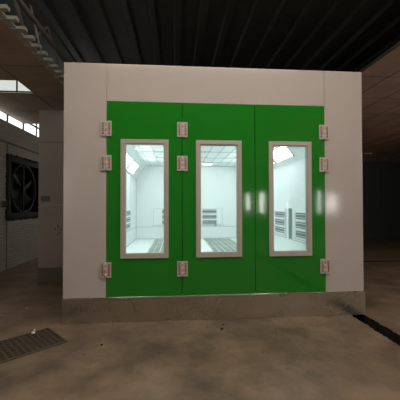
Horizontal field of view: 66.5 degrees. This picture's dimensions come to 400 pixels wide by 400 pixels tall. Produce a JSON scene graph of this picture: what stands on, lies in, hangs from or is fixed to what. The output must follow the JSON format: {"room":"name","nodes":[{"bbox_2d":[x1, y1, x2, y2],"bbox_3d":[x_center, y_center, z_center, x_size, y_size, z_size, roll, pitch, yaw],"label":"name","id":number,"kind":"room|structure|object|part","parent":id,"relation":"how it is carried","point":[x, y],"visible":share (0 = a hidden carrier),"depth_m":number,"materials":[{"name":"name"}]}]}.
{"room":"auto repair garage","nodes":[
{"label":"auto repair garage","id":0,"kind":"room"},
{"bbox_2d":[0,110,38,271],"bbox_3d":[-4.256,-1.131,2.356,0.252,5.350,19.300,0,-1,-4],"label":"wall","id":1,"kind":"structure","parent":0,"point":[18,238],"depth_m":7.52,"materials":[{"name":"paint"}]},
{"bbox_2d":[0,111,5,120],"bbox_3d":[-4.532,-1.938,6.807,0.040,0.160,0.750,0,-1,-4],"label":"window","id":2,"kind":"structure","parent":1,"relation":"in","point":[2,115],"depth_m":7.05,"materials":[{"name":"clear glass"}]},
{"bbox_2d":[2,201,6,206],"bbox_3d":[-4.471,0.095,6.974,0.066,0.150,0.120,0,-1,-4],"label":"switch box","id":3,"kind":"object","parent":1,"relation":"attached to","point":[4,203],"visible":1,"depth_m":6.93,"materials":[{"name":"grey"}]},
{"bbox_2d":[6,115,21,128],"bbox_3d":[-4.591,-1.926,7.555,0.040,0.160,0.750,0,-1,-4],"label":"window","id":4,"kind":"structure","parent":1,"relation":"in","point":[9,119],"depth_m":7.50,"materials":[{"name":"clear glass"}]},
{"bbox_2d":[0,139,38,154],"bbox_3d":[-4.141,-1.429,2.370,0.065,0.035,19.300,0,-1,-4],"label":"trim","id":5,"kind":"structure","parent":1,"relation":"attached to","point":[5,141],"depth_m":7.58,"materials":[{"name":"grey paint"}]},
{"bbox_2d":[5,153,38,220],"bbox_3d":[-4.684,-0.295,7.984,0.269,1.634,1.870,0,-1,-4],"label":"exhaust fan","id":6,"kind":"object","parent":1,"relation":"attached to","point":[22,174],"visible":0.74,"depth_m":7.92,"materials":[{"name":"dark metal"},{"name":"dark plastic"},{"name":"metal"}]},
{"bbox_3d":[-4.643,-0.159,7.690,0.076,0.269,0.441,0,-1,-4],"label":"fan blade","id":7,"kind":"part","parent":6,"relation":"part of","materials":[{"name":"black metal"}]},
{"bbox_3d":[-4.684,0.020,7.882,0.060,0.470,0.225,0,-1,14],"label":"fan blade","id":8,"kind":"part","parent":6,"relation":"part of","materials":[{"name":"black metal"}]},
{"bbox_3d":[-4.801,-0.293,7.978,0.035,1.460,1.680,0,-1,-4],"label":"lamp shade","id":9,"kind":"part","parent":6,"relation":"part of","materials":[{"name":"black metal"}]},
{"bbox_3d":[-4.693,-0.057,8.246,0.067,0.379,0.430,0,-1,-2],"label":"fan blade","id":10,"kind":"part","parent":6,"relation":"part of","materials":[{"name":"black metal"}]},
{"bbox_2d":[22,123,35,134],"bbox_3d":[-4.651,-2.106,8.320,0.040,0.545,0.780,0,-1,-4],"label":"window","id":11,"kind":"structure","parent":1,"relation":"in","point":[31,128],"depth_m":8.38,"materials":[{"name":"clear glass"}]},
{"bbox_2d":[35,124,38,136],"bbox_3d":[-4.710,-2.093,9.068,0.040,0.545,0.780,0,-1,-4],"label":"window","id":12,"kind":"structure","parent":1,"relation":"in","point":[37,125],"depth_m":8.80,"materials":[{"name":"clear glass"}]},
{"bbox_2d":[0,20,63,123],"bbox_3d":[-3.031,-2.143,0.463,1.920,0.033,15.300,0,-1,-4],"label":"ceiling","id":13,"kind":"structure","parent":0,"point":[17,62],"depth_m":5.32,"materials":[{"name":"brown"}]},
{"bbox_2d":[0,80,32,92],"bbox_3d":[-3.682,-2.317,5.777,1.035,0.550,0.030,0,-1,-4],"label":"window","id":14,"kind":"structure","parent":13,"relation":"attached to","point":[9,86],"depth_m":5.79,"materials":[{"name":"grey glass"}]},
{"bbox_2d":[0,240,399,399],"bbox_3d":[3.095,1.609,2.889,14.910,0.140,19.300,0,-1,-4],"label":"floor","id":15,"kind":"structure","parent":0,"point":[153,361],"depth_m":3.10,"materials":[{"name":"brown concrete"}]},
{"bbox_2d":[0,328,66,363],"bbox_3d":[-1.891,1.548,3.263,0.540,0.014,0.720,-1,-1,44],"label":"drain grate","id":16,"kind":"object","parent":15,"relation":"on","point":[26,344],"visible":0.98,"depth_m":3.28,"materials":[{"name":"metal"}]},
{"bbox_2d":[38,110,63,282],"bbox_3d":[-2.584,-0.063,6.689,1.216,3.350,1.489,0,-1,-4],"label":"tall cabinet","id":17,"kind":"object","parent":15,"relation":"on","point":[51,122],"visible":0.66,"depth_m":5.92,"materials":[{"name":"grey metal"}]},
{"bbox_3d":[-2.992,-0.024,5.913,0.172,0.113,0.007,0,-1,-4],"label":"name plate","id":18,"kind":"part","parent":17,"relation":"part of","materials":[{"name":"grey metal"}]},
{"bbox_3d":[-2.581,0.719,6.679,1.212,1.210,1.483,0,-1,-4],"label":"panel","id":19,"kind":"part","parent":17,"relation":"part of","materials":[{"name":"grey paint"}]},
{"bbox_3d":[-2.584,-0.817,6.704,1.212,1.842,1.483,0,-1,-4],"label":"panel","id":20,"kind":"part","parent":17,"relation":"part of","materials":[{"name":"grey paint"}]},
{"bbox_2d":[61,62,365,323],"bbox_3d":[-0.014,-0.051,7.409,4.006,3.338,6.816,0,-1,-4],"label":"booth","id":21,"kind":"object","parent":15,"relation":"on","point":[190,192],"visible":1,"depth_m":4.07,"materials":[{"name":"painted steel"},{"name":"glass"},{"name":"steel"}]},
{"bbox_3d":[-1.478,-0.259,3.945,0.539,3.028,0.060,0,-1,-4],"label":"panel","id":22,"kind":"part","parent":21,"relation":"part of","materials":[{"name":"beige paint"}]},
{"bbox_2d":[126,154,131,166],"bbox_3d":[-1.847,-0.961,7.584,0.184,0.234,0.946,0,-1,-4],"label":"light","id":23,"kind":"object","parent":21,"relation":"attached to","point":[128,156],"depth_m":7.72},
{"bbox_2d":[128,162,137,172],"bbox_3d":[-1.949,-0.940,8.880,0.184,0.234,0.946,0,-1,-4],"label":"light","id":24,"kind":"object","parent":21,"relation":"attached to","point":[134,165],"depth_m":8.84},
{"bbox_3d":[-1.801,-1.034,7.323,0.374,0.468,6.620,0,-1,-4],"label":"sloping panel","id":25,"kind":"part","parent":21,"relation":"part of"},
{"bbox_3d":[-0.722,-0.017,3.989,0.966,2.527,0.051,0,-1,-4],"label":"door","id":26,"kind":"part","parent":21,"relation":"part of","materials":[{"name":"green paint"}]},
{"bbox_3d":[-0.416,0.593,10.710,2.435,0.590,0.029,0,-1,-4],"label":"vent panel","id":27,"kind":"part","parent":21,"relation":"part of","materials":[{"name":"grey"}]},
{"bbox_2d":[202,209,216,213],"bbox_3d":[0.335,0.404,10.754,0.524,0.159,0.014,0,-1,-4],"label":"vent","id":28,"kind":"object","parent":21,"relation":"attached to","point":[204,211],"depth_m":10.75,"materials":[{"name":"grey metal"}]},
{"bbox_2d":[202,214,216,218],"bbox_3d":[0.335,0.590,10.751,0.524,0.159,0.014,0,-1,-4],"label":"vent","id":29,"kind":"object","parent":21,"relation":"attached to","point":[204,216],"depth_m":10.75,"materials":[{"name":"grey metal"}]},
{"bbox_2d":[202,220,216,223],"bbox_3d":[0.336,0.777,10.748,0.524,0.159,0.014,0,-1,-4],"label":"vent","id":30,"kind":"object","parent":21,"relation":"attached to","point":[203,221],"depth_m":10.75,"materials":[{"name":"grey metal"}]},
{"bbox_3d":[0.245,-1.529,4.101,2.916,0.490,0.060,0,-1,-4],"label":"header panel","id":31,"kind":"part","parent":21,"relation":"part of","materials":[{"name":"beige paint"}]},
{"bbox_3d":[0.250,-0.018,4.066,0.967,2.527,0.051,0,-1,-4],"label":"door","id":32,"kind":"part","parent":21,"relation":"part of","materials":[{"name":"green paint"}]},
{"bbox_3d":[1.934,0.531,7.340,0.027,0.594,0.860,0,-1,-4],"label":"vent panel","id":33,"kind":"part","parent":21,"relation":"part of","materials":[{"name":"grey metal"}]},
{"bbox_2d":[275,211,284,217],"bbox_3d":[1.914,0.343,7.341,0.014,0.155,0.704,0,-1,-4],"label":"vent","id":34,"kind":"object","parent":21,"relation":"attached to","point":[278,214],"depth_m":7.30,"materials":[{"name":"grey metal"}]},
{"bbox_2d":[275,218,284,225],"bbox_3d":[1.915,0.527,7.338,0.014,0.155,0.704,0,-1,-4],"label":"vent","id":35,"kind":"object","parent":21,"relation":"attached to","point":[278,221],"depth_m":7.31,"materials":[{"name":"grey metal"}]},
{"bbox_2d":[275,225,284,233],"bbox_3d":[1.915,0.710,7.335,0.014,0.155,0.704,0,-1,-4],"label":"vent","id":36,"kind":"object","parent":21,"relation":"attached to","point":[279,229],"depth_m":7.30,"materials":[{"name":"grey metal"}]},
{"bbox_2d":[273,147,291,161],"bbox_3d":[1.809,-1.032,6.829,0.178,0.226,0.966,0,-1,-4],"label":"light","id":37,"kind":"object","parent":21,"relation":"attached to","point":[280,154],"depth_m":6.77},
{"bbox_3d":[1.762,-1.036,7.603,0.374,0.468,6.620,0,-1,-4],"label":"sloping panel","id":38,"kind":"part","parent":21,"relation":"part of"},
{"bbox_3d":[1.959,0.514,6.731,0.073,0.660,0.178,0,-1,-4],"label":"jamb post","id":39,"kind":"part","parent":21,"relation":"part of","materials":[{"name":"grey metal"}]},
{"bbox_3d":[1.220,-0.019,4.142,0.963,2.527,0.051,0,-1,-4],"label":"door","id":40,"kind":"part","parent":21,"relation":"part of","materials":[{"name":"green paint"}]},
{"bbox_3d":[2.034,0.510,6.059,0.027,0.594,0.770,0,-1,-4],"label":"vent panel","id":41,"kind":"part","parent":21,"relation":"part of","materials":[{"name":"grey metal"}]},
{"bbox_2d":[295,212,304,220],"bbox_3d":[2.015,0.322,6.060,0.014,0.155,0.614,0,-1,-4],"label":"vent","id":42,"kind":"object","parent":21,"relation":"attached to","point":[299,216],"depth_m":6.13,"materials":[{"name":"grey metal"}]},
{"bbox_2d":[295,221,305,229],"bbox_3d":[2.015,0.506,6.057,0.014,0.155,0.614,0,-1,-4],"label":"vent","id":43,"kind":"object","parent":21,"relation":"attached to","point":[299,225],"depth_m":6.11,"materials":[{"name":"grey metal"}]},
{"bbox_2d":[295,230,305,239],"bbox_3d":[2.015,0.689,6.054,0.014,0.155,0.614,0,-1,-4],"label":"vent","id":44,"kind":"object","parent":21,"relation":"attached to","point":[299,234],"depth_m":6.11,"materials":[{"name":"grey metal"}]},
{"bbox_3d":[1.972,-0.261,4.215,0.539,3.028,0.060,0,-1,-4],"label":"panel","id":45,"kind":"part","parent":21,"relation":"part of","materials":[{"name":"beige paint"}]},
{"bbox_2d":[363,260,399,261],"bbox_3d":[6.046,1.617,8.166,7.800,0.004,0.120,0,-1,-4],"label":"trim","id":46,"kind":"structure","parent":15,"relation":"on","point":[391,260],"depth_m":8.02,"materials":[{"name":"black"}]},
{"bbox_2d":[0,0,399,74],"bbox_3d":[3.093,-3.174,3.067,15.020,0.070,19.500,0,-1,-4],"label":"ceiling","id":47,"kind":"structure","parent":0,"point":[315,35],"depth_m":5.68,"materials":[{"name":"black metal"}]},
{"bbox_2d":[0,0,77,86],"bbox_3d":[-2.447,-2.541,6.284,0.244,1.035,11.800,0,-1,-4],"label":"roof truss","id":48,"kind":"object","parent":47,"relation":"hanging from","point":[9,20],"visible":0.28,"depth_m":4.28,"materials":[{"name":"metal"}]},
{"bbox_3d":[-2.335,-2.594,4.247,0.022,0.997,0.326,0,-1,19],"label":"hanger rod","id":49,"kind":"part","parent":48,"relation":"part of","materials":[{"name":"metal"}]},
{"bbox_2d":[16,0,67,61],"bbox_3d":[-2.255,-2.196,6.293,0.060,0.060,11.800,0,-1,-4],"label":"ceiling pipe","id":50,"kind":"object","parent":47,"relation":"hanging from","point":[21,3],"visible":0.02,"depth_m":3.93,"materials":[{"name":"metal"}]},
{"bbox_2d":[361,46,399,154],"bbox_3d":[6.548,-2.116,3.221,7.570,0.033,19.300,0,-1,-4],"label":"ceiling","id":51,"kind":"structure","parent":0,"point":[380,82],"depth_m":6.66,"materials":[{"name":"brown"}]},
{"bbox_2d":[362,154,399,161],"bbox_3d":[2.307,-0.976,12.650,14.950,5.350,0.200,0,-1,-4],"label":"wall","id":52,"kind":"structure","parent":0,"point":[365,157],"depth_m":12.99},
{"bbox_2d":[358,41,399,72],"bbox_3d":[2.762,-2.115,2.924,0.025,0.040,19.300,0,-1,-4],"label":"trim","id":53,"kind":"structure","parent":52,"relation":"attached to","point":[396,45],"depth_m":4.44,"materials":[{"name":"metal"}]},
{"bbox_2d":[362,162,399,239],"bbox_3d":[8.127,0.043,12.945,2.700,3.300,0.070,0,-1,-4],"label":"door","id":54,"kind":"structure","parent":52,"relation":"in","point":[381,180],"depth_m":12.89,"materials":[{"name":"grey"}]}
]}

